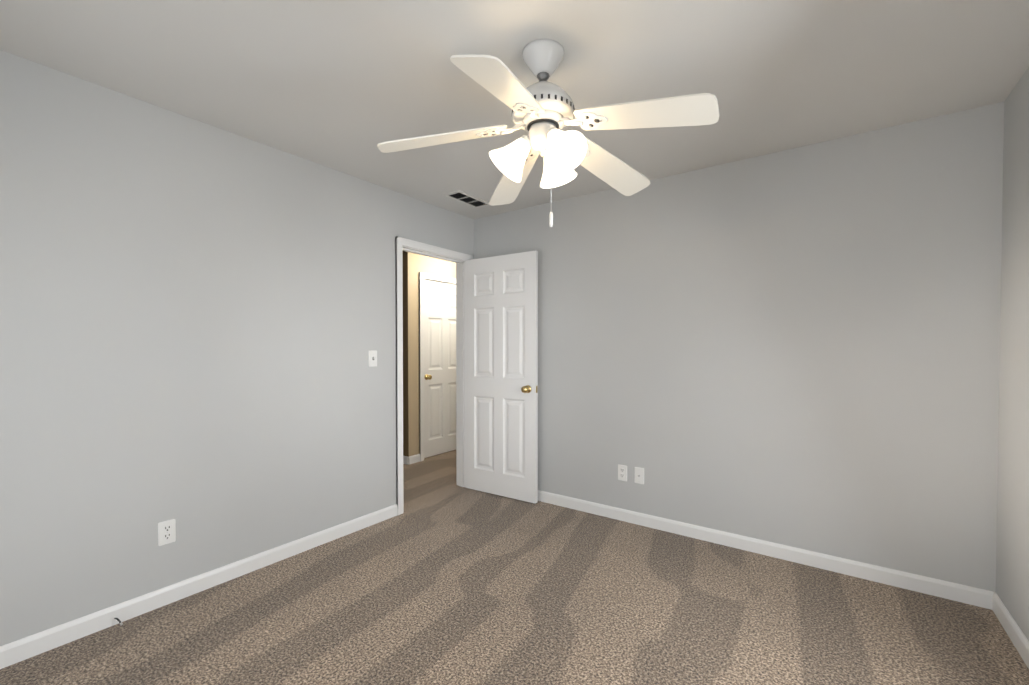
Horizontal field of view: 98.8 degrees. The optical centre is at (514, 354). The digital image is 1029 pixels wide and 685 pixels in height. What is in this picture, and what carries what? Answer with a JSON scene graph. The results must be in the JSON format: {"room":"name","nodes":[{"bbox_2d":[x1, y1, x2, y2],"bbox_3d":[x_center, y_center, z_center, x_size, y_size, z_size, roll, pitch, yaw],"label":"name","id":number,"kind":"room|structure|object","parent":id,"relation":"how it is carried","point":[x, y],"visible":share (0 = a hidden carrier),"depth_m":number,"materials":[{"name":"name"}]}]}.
{"room":"empty bedroom","nodes":[
{"label":"empty bedroom","id":0,"kind":"room"},
{"bbox_2d":[0,50,473,645],"bbox_3d":[-0.949,-0.003,3.351,0.120,2.440,5.620,1,1,36],"label":"wall","id":1,"kind":"structure","parent":0,"point":[196,322],"depth_m":2.19,"materials":[{"name":"grey paint"}]},
{"bbox_2d":[158,519,175,545],"bbox_3d":[-1.718,0.880,2.182,0.009,0.115,0.070,1,1,36],"label":"outlet","id":2,"kind":"object","parent":1,"relation":"attached to","point":[167,532],"visible":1,"depth_m":2.18,"materials":[{"name":"white plastic"}]},
{"bbox_2d":[0,504,397,668],"bbox_3d":[-1.667,1.192,2.254,0.013,0.085,2.670,1,1,36],"label":"baseboard","id":3,"kind":"structure","parent":1,"relation":"attached to","point":[17,651],"depth_m":2.18,"materials":[{"name":"white wood"}]},
{"bbox_2d":[369,350,376,366],"bbox_3d":[-1.005,0.030,3.150,0.023,0.115,0.070,1,1,36],"label":"light switch","id":4,"kind":"object","parent":1,"relation":"attached to","point":[372,358],"visible":1,"depth_m":3.15,"materials":[{"name":"white plastic"}]},
{"bbox_2d":[395,236,472,514],"bbox_3d":[-0.693,0.161,3.711,0.160,2.100,0.860,1,1,36],"label":"door frame","id":5,"kind":"structure","parent":1,"relation":"attached to","point":[419,248],"depth_m":3.65,"materials":[{"name":"white wood"}]},
{"bbox_2d":[465,251,537,503],"bbox_3d":[-0.127,0.183,3.752,0.735,2.030,0.173,1,1,34],"label":"bedroom door","id":6,"kind":"structure","parent":5,"relation":"attached to","point":[501,375],"depth_m":3.72,"materials":[{"name":"white wood"}]},
{"bbox_2d":[403,251,455,463],"bbox_3d":[-0.682,-0.038,5.524,0.120,2.440,1.776,1,1,36],"label":"wall","id":7,"kind":"structure","parent":0,"point":[414,264],"depth_m":4.82,"materials":[{"name":"paint"}]},
{"bbox_2d":[403,454,419,464],"bbox_3d":[-1.040,1.160,4.247,1.050,0.085,4.300,1,1,36],"label":"baseboard","id":8,"kind":"structure","parent":7,"relation":"attached to","point":[414,459],"depth_m":4.82,"materials":[{"name":"white wood"}]},
{"bbox_2d":[419,272,455,461],"bbox_3d":[-0.842,0.136,5.286,0.140,2.100,0.880,1,1,36],"label":"door frame","id":9,"kind":"structure","parent":7,"relation":"attached to","point":[426,276],"depth_m":4.91,"materials":[{"name":"white wood"}]},
{"bbox_2d":[424,279,455,457],"bbox_3d":[-0.839,0.159,5.283,0.173,2.030,0.755,1,1,36],"label":"hall door","id":10,"kind":"structure","parent":7,"relation":"in","point":[439,367],"depth_m":5.20,"materials":[{"name":"white wood"}]},
{"bbox_2d":[0,450,1028,684],"bbox_3d":[-0.636,1.270,3.127,6.473,0.100,5.850,1,1,36],"label":"floor","id":11,"kind":"structure","parent":0,"point":[444,578],"depth_m":2.06,"materials":[{"name":"carpet"}]},
{"bbox_2d":[0,0,1028,218],"bbox_3d":[-0.636,-1.269,3.087,6.473,0.100,5.850,1,1,36],"label":"ceiling","id":12,"kind":"structure","parent":0,"point":[346,86],"depth_m":1.84,"materials":[{"name":"paint"}]},
{"bbox_2d":[444,190,488,207],"bbox_3d":[-0.365,-1.221,3.485,0.160,0.010,0.380,1,1,36],"label":"ceiling vent","id":13,"kind":"object","parent":12,"relation":"in","point":[466,198],"visible":0.96,"depth_m":3.47,"materials":[{"name":"white"}]},
{"bbox_2d":[377,39,718,226],"bbox_3d":[0.154,-0.849,1.729,1.184,0.698,1.258,1,1,36],"label":"ceiling fan","id":14,"kind":"object","parent":12,"relation":"hanging from","point":[544,111],"visible":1,"depth_m":1.68,"materials":[{"name":"white metal"}]},
{"bbox_2d":[474,102,1003,591],"bbox_3d":[1.064,0.001,3.100,3.443,2.440,0.120,1,1,36],"label":"wall","id":15,"kind":"structure","parent":0,"point":[796,348],"depth_m":2.60,"materials":[{"name":"grey paint"}]},
{"bbox_2d":[618,464,626,480],"bbox_3d":[0.790,0.869,3.231,0.070,0.115,0.009,1,1,36],"label":"outlet","id":16,"kind":"object","parent":15,"relation":"attached to","point":[622,472],"visible":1,"depth_m":3.23,"materials":[{"name":"white plastic"}]},
{"bbox_2d":[634,467,643,483],"bbox_3d":[0.890,0.868,3.154,0.070,0.115,0.018,1,1,36],"label":"outlet","id":17,"kind":"object","parent":15,"relation":"attached to","point":[639,475],"visible":1,"depth_m":3.15,"materials":[{"name":"white plastic"}]},
{"bbox_2d":[538,490,987,608],"bbox_3d":[0.962,1.178,3.100,3.300,0.085,0.030,1,1,36],"label":"baseboard","id":18,"kind":"structure","parent":15,"relation":"attached to","point":[970,595],"depth_m":2.61,"materials":[{"name":"white wood"}]},
{"bbox_2d":[996,67,1028,640],"bbox_3d":[1.295,0.041,0.572,0.120,2.440,3.720,1,1,36],"label":"wall","id":19,"kind":"structure","parent":0,"point":[1012,568],"depth_m":1.94,"materials":[{"name":"grey paint"}]},
{"bbox_2d":[988,590,1028,668],"bbox_3d":[1.276,1.217,0.678,0.013,0.085,3.600,1,1,36],"label":"baseboard","id":20,"kind":"structure","parent":19,"relation":"attached to","point":[1021,643],"depth_m":1.93,"materials":[{"name":"white wood"}]}
]}

